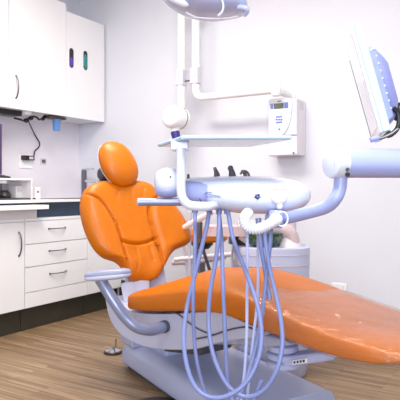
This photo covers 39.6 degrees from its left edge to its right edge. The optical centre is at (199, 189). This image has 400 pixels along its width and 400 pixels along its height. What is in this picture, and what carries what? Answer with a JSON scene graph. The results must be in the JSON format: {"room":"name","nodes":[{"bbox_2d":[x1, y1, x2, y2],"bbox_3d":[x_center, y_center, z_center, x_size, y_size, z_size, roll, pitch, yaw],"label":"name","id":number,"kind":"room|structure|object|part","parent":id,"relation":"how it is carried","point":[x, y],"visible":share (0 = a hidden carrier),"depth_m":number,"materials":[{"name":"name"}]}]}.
{"room":"dental clinic","nodes":[
{"label":"dental clinic","id":0,"kind":"room"},
{"bbox_2d":[58,0,78,122],"bbox_3d":[-2.667,-0.380,3.027,0.100,2.860,5.480,0,0,32],"label":"wall","id":1,"kind":"structure","parent":0,"point":[72,6],"depth_m":5.25,"materials":[{"name":"paint"}]},
{"bbox_2d":[0,0,7,107],"bbox_3d":[-1.803,-1.103,3.965,0.337,0.955,0.787,0,0,32],"label":"upper cabinet","id":2,"kind":"object","parent":1,"relation":"attached to","point":[3,3],"visible":1,"depth_m":4.17,"materials":[{"name":"white paint"}]},
{"bbox_2d":[0,108,21,116],"bbox_3d":[-1.706,-0.608,4.083,0.120,0.044,0.890,0,0,32],"label":"light","id":3,"kind":"object","parent":2,"relation":"attached to","point":[3,112],"visible":1,"depth_m":4.35,"materials":[{"name":"black plastic"}]},
{"bbox_2d":[0,113,15,116],"bbox_3d":[-1.706,-0.588,4.083,0.080,0.004,0.830,0,0,32],"label":"diffuser","id":4,"kind":"object","parent":3,"relation":"attached to","point":[1,114],"depth_m":4.36,"materials":[{"name":"grey plastic"}]},
{"bbox_2d":[19,154,32,168],"bbox_3d":[-1.494,-0.245,4.760,0.012,0.118,0.145,0,0,32],"label":"double socket","id":5,"kind":"object","parent":1,"relation":"attached to","point":[22,163],"visible":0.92,"depth_m":4.75,"materials":[{"name":"white plastic"}]},
{"bbox_2d":[21,155,34,160],"bbox_3d":[-1.472,-0.274,4.747,0.044,0.040,0.113,0,0,32],"label":"power adapter","id":6,"kind":"object","parent":5,"relation":"attached to","point":[23,157],"visible":1,"depth_m":4.72,"materials":[{"name":"black plastic"}]},
{"bbox_2d":[28,122,39,155],"bbox_3d":[-1.429,-0.425,4.714,0.053,0.290,0.345,0,0,-1],"label":"power cable","id":7,"kind":"object","parent":6,"relation":"attached to","point":[28,122],"visible":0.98,"depth_m":4.83,"materials":[{"name":"black plastic"}]},
{"bbox_2d":[4,0,65,117],"bbox_3d":[-1.420,-1.103,4.540,0.371,0.955,0.587,0,0,32],"label":"upper cabinet","id":8,"kind":"object","parent":1,"relation":"attached to","point":[36,28],"visible":1,"depth_m":4.44,"materials":[{"name":"white paint"}]},
{"bbox_3d":[-1.400,-0.792,4.256,0.034,0.186,0.016,0,0,32],"label":"handle","id":9,"kind":"part","parent":8,"relation":"part of","materials":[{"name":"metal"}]},
{"bbox_2d":[23,111,30,114],"bbox_3d":[-1.389,-0.617,4.455,0.068,0.024,0.068,0,0,32],"label":"recessed light","id":10,"kind":"object","parent":8,"relation":"attached to","point":[24,112],"visible":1,"depth_m":4.43,"materials":[{"name":"white plastic"}]},
{"bbox_2d":[14,115,45,122],"bbox_3d":[-1.391,-0.591,4.546,0.048,0.089,0.330,0,0,32],"label":"cable bundle","id":11,"kind":"object","parent":8,"relation":"attached to","point":[26,120],"visible":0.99,"depth_m":4.53,"materials":[{"name":"black plastic"}]},
{"bbox_2d":[42,115,65,130],"bbox_3d":[-1.244,-0.565,4.741,0.100,0.118,0.180,0,0,32],"label":"dispenser","id":12,"kind":"object","parent":8,"relation":"attached to","point":[56,121],"visible":0.96,"depth_m":4.72,"materials":[{"name":"blue plastic"}]},
{"bbox_2d":[52,119,60,130],"bbox_3d":[-1.228,-0.555,4.749,0.072,0.098,0.072,0,0,32],"label":"cup","id":13,"kind":"object","parent":12,"relation":"on","point":[56,123],"depth_m":4.72,"materials":[{"name":"blue plastic"}]},
{"bbox_2d":[0,116,78,197],"bbox_3d":[-2.033,-0.278,3.928,0.012,0.705,3.280,0,0,32],"label":"backsplash","id":14,"kind":"structure","parent":1,"relation":"attached to","point":[59,177],"depth_m":4.95,"materials":[{"name":"white paint"}]},
{"bbox_2d":[40,158,45,163],"bbox_3d":[-1.390,-0.255,4.924,0.014,0.052,0.063,0,0,32],"label":"wall switch","id":15,"kind":"object","parent":1,"relation":"attached to","point":[42,160],"visible":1,"depth_m":4.92,"materials":[{"name":"plastic"}]},
{"bbox_2d":[39,11,103,123],"bbox_3d":[-1.145,-1.073,5.002,0.344,0.895,0.480,0,0,32],"label":"upper cabinet","id":16,"kind":"object","parent":1,"relation":"attached to","point":[84,37],"visible":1,"depth_m":4.91,"materials":[{"name":"white paint"}]},
{"bbox_3d":[-1.015,-1.073,4.921,0.016,0.895,0.478,0,0,32],"label":"door","id":17,"kind":"part","parent":16,"relation":"part of","materials":[{"name":"white paint"}]},
{"bbox_2d":[0,309,399,399],"bbox_3d":[0.076,1.100,1.359,6.520,0.100,5.580,0,0,32],"label":"floor","id":18,"kind":"structure","parent":0,"point":[66,359],"depth_m":3.21,"materials":[{"name":"brown wood"}]},
{"bbox_2d":[0,219,24,336],"bbox_3d":[-1.668,0.631,3.970,0.583,0.838,0.597,0,0,32],"label":"base cabinet","id":19,"kind":"object","parent":18,"relation":"on","point":[12,230],"visible":1,"depth_m":4.00,"materials":[{"name":"white paint"}]},
{"bbox_3d":[-1.459,0.222,3.838,0.020,0.020,0.597,0,0,32],"label":"rail","id":20,"kind":"part","parent":19,"relation":"part of","materials":[{"name":"white paint"}]},
{"bbox_3d":[-1.304,0.395,4.032,0.034,0.186,0.016,0,0,32],"label":"handle","id":21,"kind":"part","parent":19,"relation":"part of","materials":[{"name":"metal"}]},
{"bbox_2d":[0,202,79,217],"bbox_3d":[-1.828,0.153,3.786,0.470,0.116,3.258,0,0,32],"label":"fascia","id":22,"kind":"object","parent":19,"relation":"on","point":[55,209],"visible":0.2,"depth_m":4.43,"materials":[{"name":"blue laminate"}]},
{"bbox_2d":[0,199,79,203],"bbox_3d":[-1.796,0.085,3.778,0.547,0.020,3.279,0,0,32],"label":"countertop","id":23,"kind":"structure","parent":22,"relation":"on","point":[23,200],"depth_m":4.22,"materials":[{"name":"white laminate"}]},
{"bbox_2d":[9,186,21,197],"bbox_3d":[-1.493,0.016,4.465,0.153,0.092,0.089,0,0,32],"label":"tissue box","id":24,"kind":"object","parent":23,"relation":"on","point":[16,191],"visible":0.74,"depth_m":4.41,"materials":[{"name":"white cardboard"}]},
{"bbox_2d":[0,178,32,198],"bbox_3d":[-1.693,-0.007,4.086,0.300,0.165,0.909,0,0,32],"label":"shelf","id":25,"kind":"object","parent":23,"relation":"on","point":[27,184],"visible":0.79,"depth_m":4.40,"materials":[{"name":"white laminate"}]},
{"bbox_2d":[0,124,10,177],"bbox_3d":[-1.732,-0.300,4.005,0.240,0.420,0.830,0,0,32],"label":"desktop monitor","id":26,"kind":"object","parent":25,"relation":"on","point":[1,176],"visible":0.87,"depth_m":4.26,"materials":[{"name":"black plastic"}]},
{"bbox_3d":[-1.454,0.000,4.465,0.300,0.150,0.012,0,0,32],"label":"panel","id":27,"kind":"part","parent":25,"relation":"part of","materials":[{"name":"white plastic"}]},
{"bbox_2d":[0,183,35,199],"bbox_3d":[-1.469,0.012,4.319,0.150,0.124,0.360,0,0,32],"label":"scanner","id":28,"kind":"object","parent":23,"relation":"on","point":[5,194],"visible":0.94,"depth_m":4.22,"materials":[{"name":"black plastic"}]},
{"bbox_2d":[0,204,48,219],"bbox_3d":[-1.514,0.161,3.670,0.175,0.101,1.195,0,0,32],"label":"board","id":29,"kind":"object","parent":23,"relation":"on","point":[7,212],"visible":1,"depth_m":3.99,"materials":[{"name":"white laminate"}]},
{"bbox_2d":[33,187,39,198],"bbox_3d":[-1.360,0.025,4.592,0.063,0.100,0.060,0,0,32],"label":"soap dispenser","id":30,"kind":"object","parent":23,"relation":"on","point":[36,190],"visible":0.72,"depth_m":4.56,"materials":[{"name":"white plastic"}]},
{"bbox_2d":[40,198,79,198],"bbox_3d":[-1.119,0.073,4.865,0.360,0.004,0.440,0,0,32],"label":"sink","id":31,"kind":"object","parent":23,"relation":"in","point":[40,198],"visible":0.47,"depth_m":4.66,"materials":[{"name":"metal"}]},
{"bbox_2d":[81,168,97,194],"bbox_3d":[-1.014,-0.064,5.116,0.190,0.277,0.036,0,0,32],"label":"mixer tap","id":32,"kind":"object","parent":23,"relation":"on","point":[84,180],"visible":0.84,"depth_m":5.14,"materials":[{"name":"metal"}]},
{"bbox_2d":[20,215,87,331],"bbox_3d":[-1.330,0.631,4.504,0.585,0.838,0.655,0,0,32],"label":"base cabinet","id":33,"kind":"object","parent":18,"relation":"on","point":[55,248],"visible":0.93,"depth_m":4.33,"materials":[{"name":"white paint"}]},
{"bbox_3d":[-1.122,0.222,4.372,0.020,0.020,0.655,0,0,32],"label":"rail","id":34,"kind":"part","parent":33,"relation":"part of","materials":[{"name":"white paint"}]},
{"bbox_3d":[-1.122,0.319,4.372,0.020,0.166,0.651,0,0,32],"label":"drawer","id":35,"kind":"part","parent":33,"relation":"part of","materials":[{"name":"white paint"}]},
{"bbox_3d":[-1.122,0.820,4.372,0.020,0.110,0.651,0,0,32],"label":"panel","id":36,"kind":"part","parent":33,"relation":"part of","materials":[{"name":"white paint"}]},
{"bbox_3d":[-1.122,0.669,4.372,0.020,0.182,0.651,0,0,32],"label":"drawer","id":37,"kind":"part","parent":33,"relation":"part of","materials":[{"name":"white paint"}]},
{"bbox_3d":[-1.122,0.490,4.372,0.020,0.164,0.651,0,0,32],"label":"drawer","id":38,"kind":"part","parent":33,"relation":"part of","materials":[{"name":"white paint"}]},
{"bbox_2d":[83,238,120,314],"bbox_3d":[-1.055,0.631,4.975,0.549,0.838,0.424,0,0,32],"label":"base cabinet","id":39,"kind":"object","parent":18,"relation":"on","point":[94,301],"visible":0.19,"depth_m":4.75,"materials":[{"name":"white paint"}]},
{"bbox_3d":[-0.831,0.555,4.835,0.020,0.639,0.421,0,0,32],"label":"door","id":40,"kind":"part","parent":39,"relation":"part of","materials":[{"name":"white paint"}]},
{"bbox_2d":[104,338,121,355],"bbox_3d":[-0.560,1.000,3.575,0.120,0.100,0.120,0,0,32],"label":"foot pedal","id":41,"kind":"object","parent":18,"relation":"on","point":[113,351],"visible":0.98,"depth_m":3.54,"materials":[{"name":"silver plastic"}]},
{"bbox_2d":[140,397,174,399],"bbox_3d":[-0.199,1.044,2.625,0.340,0.012,0.340,0,0,32],"label":"floor mat","id":42,"kind":"object","parent":18,"relation":"on","point":[149,398],"visible":0.84,"depth_m":2.76,"materials":[{"name":"rubber"}]},
{"bbox_2d":[172,212,233,276],"bbox_3d":[0.004,0.593,3.468,0.398,0.914,0.260,0,0,-15],"label":"rack","id":43,"kind":"object","parent":18,"relation":"on","point":[187,260],"visible":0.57,"depth_m":3.44,"materials":[{"name":"white plastic"}]},
{"bbox_3d":[-0.005,0.439,3.500,0.345,0.076,0.032,0,0,0],"label":"rail","id":44,"kind":"part","parent":43,"relation":"part of","materials":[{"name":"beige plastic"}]},
{"bbox_3d":[0.019,0.416,3.450,0.364,0.067,0.030,0,0,0],"label":"rail","id":45,"kind":"part","parent":43,"relation":"part of","materials":[{"name":"white plastic"}]},
{"bbox_2d":[191,228,227,272],"bbox_3d":[0.026,0.663,3.997,0.514,0.772,0.492,0,0,32],"label":"stool","id":46,"kind":"object","parent":18,"relation":"on","point":[210,240],"visible":0.07,"depth_m":3.90,"materials":[{"name":"orange leather"}]},
{"bbox_3d":[0.014,0.321,3.980,0.370,0.088,0.370,0,0,32],"label":"seat","id":47,"kind":"part","parent":46,"relation":"part of","materials":[{"name":"orange leather"}]},
{"bbox_2d":[80,141,399,399],"bbox_3d":[0.062,0.388,2.458,0.995,1.324,1.988,0,0,-31],"label":"dental chair","id":48,"kind":"object","parent":18,"relation":"on","point":[334,322],"visible":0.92,"depth_m":2.51,"materials":[{"name":"orange leather"}]},
{"bbox_3d":[-0.408,0.372,2.460,0.207,0.053,0.081,0,0,-1],"label":"armrest","id":49,"kind":"part","parent":48,"relation":"part of","materials":[{"name":"grey plastic"}]},
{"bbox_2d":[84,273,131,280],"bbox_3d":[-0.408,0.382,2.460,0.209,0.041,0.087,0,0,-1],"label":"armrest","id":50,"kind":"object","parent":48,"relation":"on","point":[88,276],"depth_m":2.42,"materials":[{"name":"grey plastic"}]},
{"bbox_3d":[-0.287,0.518,2.490,0.355,0.270,0.117,0,0,-19],"label":"armrest post","id":51,"kind":"part","parent":48,"relation":"part of","materials":[{"name":"silver metal"}]},
{"bbox_3d":[-0.339,0.218,3.053,0.643,0.544,0.270,0,0,-31],"label":"backrest","id":52,"kind":"part","parent":48,"relation":"part of","materials":[{"name":"orange leather"}]},
{"bbox_3d":[-0.326,0.352,3.077,0.240,0.375,0.170,0,0,-33],"label":"plate","id":53,"kind":"part","parent":48,"relation":"part of","materials":[{"name":"white plastic"}]},
{"bbox_3d":[-0.016,0.167,3.075,0.245,0.126,0.028,0,0,39],"label":"armrest","id":54,"kind":"part","parent":48,"relation":"part of","materials":[{"name":"white plastic"}]},
{"bbox_3d":[-0.014,0.340,3.037,0.036,0.348,0.101,0,0,-12],"label":"armrest post","id":55,"kind":"part","parent":48,"relation":"part of","materials":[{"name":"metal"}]},
{"bbox_3d":[0.239,0.632,2.362,0.180,0.118,0.519,0,0,-40],"label":"lift arm","id":56,"kind":"part","parent":48,"relation":"part of","materials":[{"name":"grey plastic"}]},
{"bbox_3d":[0.307,0.469,2.344,0.500,0.253,1.520,0,0,-40],"label":"seat","id":57,"kind":"part","parent":48,"relation":"part of","materials":[{"name":"orange leather"}]},
{"bbox_3d":[0.440,0.659,2.201,0.215,0.099,0.100,0,0,28],"label":"swing arm","id":58,"kind":"part","parent":48,"relation":"part of"},
{"bbox_2d":[204,220,309,377],"bbox_3d":[0.335,0.540,3.259,0.607,1.020,0.414,0,0,6],"label":"dental spittoon unit","id":59,"kind":"object","parent":18,"relation":"on","point":[288,254],"visible":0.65,"depth_m":3.09,"materials":[{"name":"beige plastic"}]},
{"bbox_2d":[204,224,245,236],"bbox_3d":[0.156,0.233,3.200,0.260,0.055,0.200,0,0,-1],"label":"shelf","id":60,"kind":"object","parent":59,"relation":"attached to","point":[238,232],"depth_m":3.11,"materials":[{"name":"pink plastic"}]},
{"bbox_3d":[0.293,0.303,3.200,0.147,0.110,0.040,0,0,0],"label":"shelf arm","id":61,"kind":"part","parent":59,"relation":"part of","materials":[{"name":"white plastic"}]},
{"bbox_2d":[245,233,282,246],"bbox_3d":[0.365,0.282,3.170,0.224,0.078,0.224,0,0,32],"label":"bowl","id":62,"kind":"object","parent":59,"relation":"on","point":[277,241],"depth_m":3.10,"materials":[{"name":"green glass"}]},
{"bbox_2d":[137,135,399,399],"bbox_3d":[0.472,0.240,1.725,1.334,1.620,0.436,0,0,13],"label":"dental instrument unit","id":63,"kind":"object","parent":18,"relation":"on","point":[283,201],"visible":1,"depth_m":1.72,"materials":[{"name":"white plastic"}]},
{"bbox_3d":[0.001,-0.032,1.714,0.148,0.193,0.059,0,0,-28],"label":"tray post","id":64,"kind":"part","parent":63,"relation":"part of","materials":[{"name":"white plastic"}]},
{"bbox_2d":[213,167,220,175],"bbox_3d":[0.057,-0.060,1.899,0.023,0.039,0.018,0,0,32],"label":"handpiece","id":65,"kind":"object","parent":63,"relation":"on","point":[216,172],"visible":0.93,"depth_m":1.90,"materials":[{"name":"grey plastic"}]},
{"bbox_2d":[158,135,292,146],"bbox_3d":[0.063,-0.156,1.788,0.505,0.012,0.364,0,0,32],"label":"tray","id":66,"kind":"object","parent":63,"relation":"on","point":[185,140],"depth_m":1.68,"materials":[{"name":"white plastic"}]},
{"bbox_2d":[228,165,235,175],"bbox_3d":[0.111,-0.062,1.900,0.030,0.045,0.028,0,0,32],"label":"handpiece","id":67,"kind":"object","parent":63,"relation":"on","point":[230,167],"visible":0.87,"depth_m":1.89,"materials":[{"name":"grey plastic"}]},
{"bbox_2d":[240,170,249,175],"bbox_3d":[0.154,-0.054,1.900,0.038,0.031,0.016,0,0,8],"label":"handpiece","id":68,"kind":"object","parent":63,"relation":"on","point":[245,172],"visible":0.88,"depth_m":1.90,"materials":[{"name":"grey plastic"}]},
{"bbox_3d":[0.652,-0.077,1.614,0.543,0.086,0.092,0,0,2],"label":"horizontal arm","id":69,"kind":"part","parent":63,"relation":"part of","materials":[{"name":"white plastic"}]},
{"bbox_2d":[348,23,399,142],"bbox_3d":[0.707,-0.356,1.766,0.520,0.439,0.374,0,0,4],"label":"patient monitor","id":70,"kind":"object","parent":63,"relation":"on","point":[372,75],"visible":1,"depth_m":1.61,"materials":[{"name":"plastic"}]},
{"bbox_2d":[79,0,399,310],"bbox_3d":[1.536,-0.380,3.677,6.520,2.860,0.100,0,0,32],"label":"wall","id":71,"kind":"structure","parent":0,"point":[302,46],"depth_m":4.24,"materials":[{"name":"paint"}]},
{"bbox_2d":[119,280,124,295],"bbox_3d":[1.767,0.932,3.462,5.900,0.235,0.018,0,0,32],"label":"baseboard","id":72,"kind":"structure","parent":71,"relation":"attached to","point":[122,281],"depth_m":5.01,"materials":[{"name":"black"}]},
{"bbox_2d":[162,13,295,138],"bbox_3d":[0.200,-0.919,4.219,1.009,1.126,0.302,0,0,25],"label":"machine","id":73,"kind":"object","parent":71,"relation":"attached to","point":[176,118],"visible":0.93,"depth_m":4.27,"materials":[{"name":"white metal"}]},
{"bbox_3d":[-0.147,-0.991,4.371,0.058,0.839,0.057,0,0,32],"label":"folding arm","id":74,"kind":"part","parent":73,"relation":"part of","materials":[{"name":"white metal"}]},
{"bbox_3d":[-0.033,-1.115,4.299,0.060,0.589,0.059,0,0,32],"label":"folding arm","id":75,"kind":"part","parent":73,"relation":"part of","materials":[{"name":"white metal"}]},
{"bbox_3d":[0.241,-0.763,4.126,0.704,0.159,0.055,0,0,32],"label":"extension arm","id":76,"kind":"part","parent":73,"relation":"part of","materials":[{"name":"white metal"}]},
{"bbox_2d":[268,98,304,156],"bbox_3d":[0.634,-0.458,4.079,0.233,0.415,0.180,0,0,32],"label":"control box","id":77,"kind":"object","parent":71,"relation":"attached to","point":[286,115],"visible":0.94,"depth_m":4.01,"materials":[{"name":"white plastic"}]},
{"bbox_2d":[332,283,346,291],"bbox_3d":[0.990,0.729,3.952,0.109,0.127,0.016,0,0,32],"label":"wall socket","id":78,"kind":"object","parent":71,"relation":"attached to","point":[337,285],"visible":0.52,"depth_m":3.94,"materials":[{"name":"white plastic"}]},
{"bbox_3d":[0.076,-1.855,1.359,6.520,0.090,5.580,0,0,32],"label":"ceiling","id":79,"kind":"structure","parent":0,"visible":0},
{"bbox_2d":[164,0,249,21],"bbox_3d":[0.181,-1.272,2.525,0.712,1.074,0.320,0,0,-9],"label":"light","id":80,"kind":"object","parent":79,"relation":"hanging from","point":[200,10],"visible":1,"depth_m":2.42,"materials":[{"name":"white plastic"}]},
{"bbox_3d":[0.192,-0.784,2.421,0.050,0.051,0.054,0,0,32],"label":"handle","id":81,"kind":"part","parent":80,"relation":"part of","materials":[{"name":"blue plastic"}]}
]}

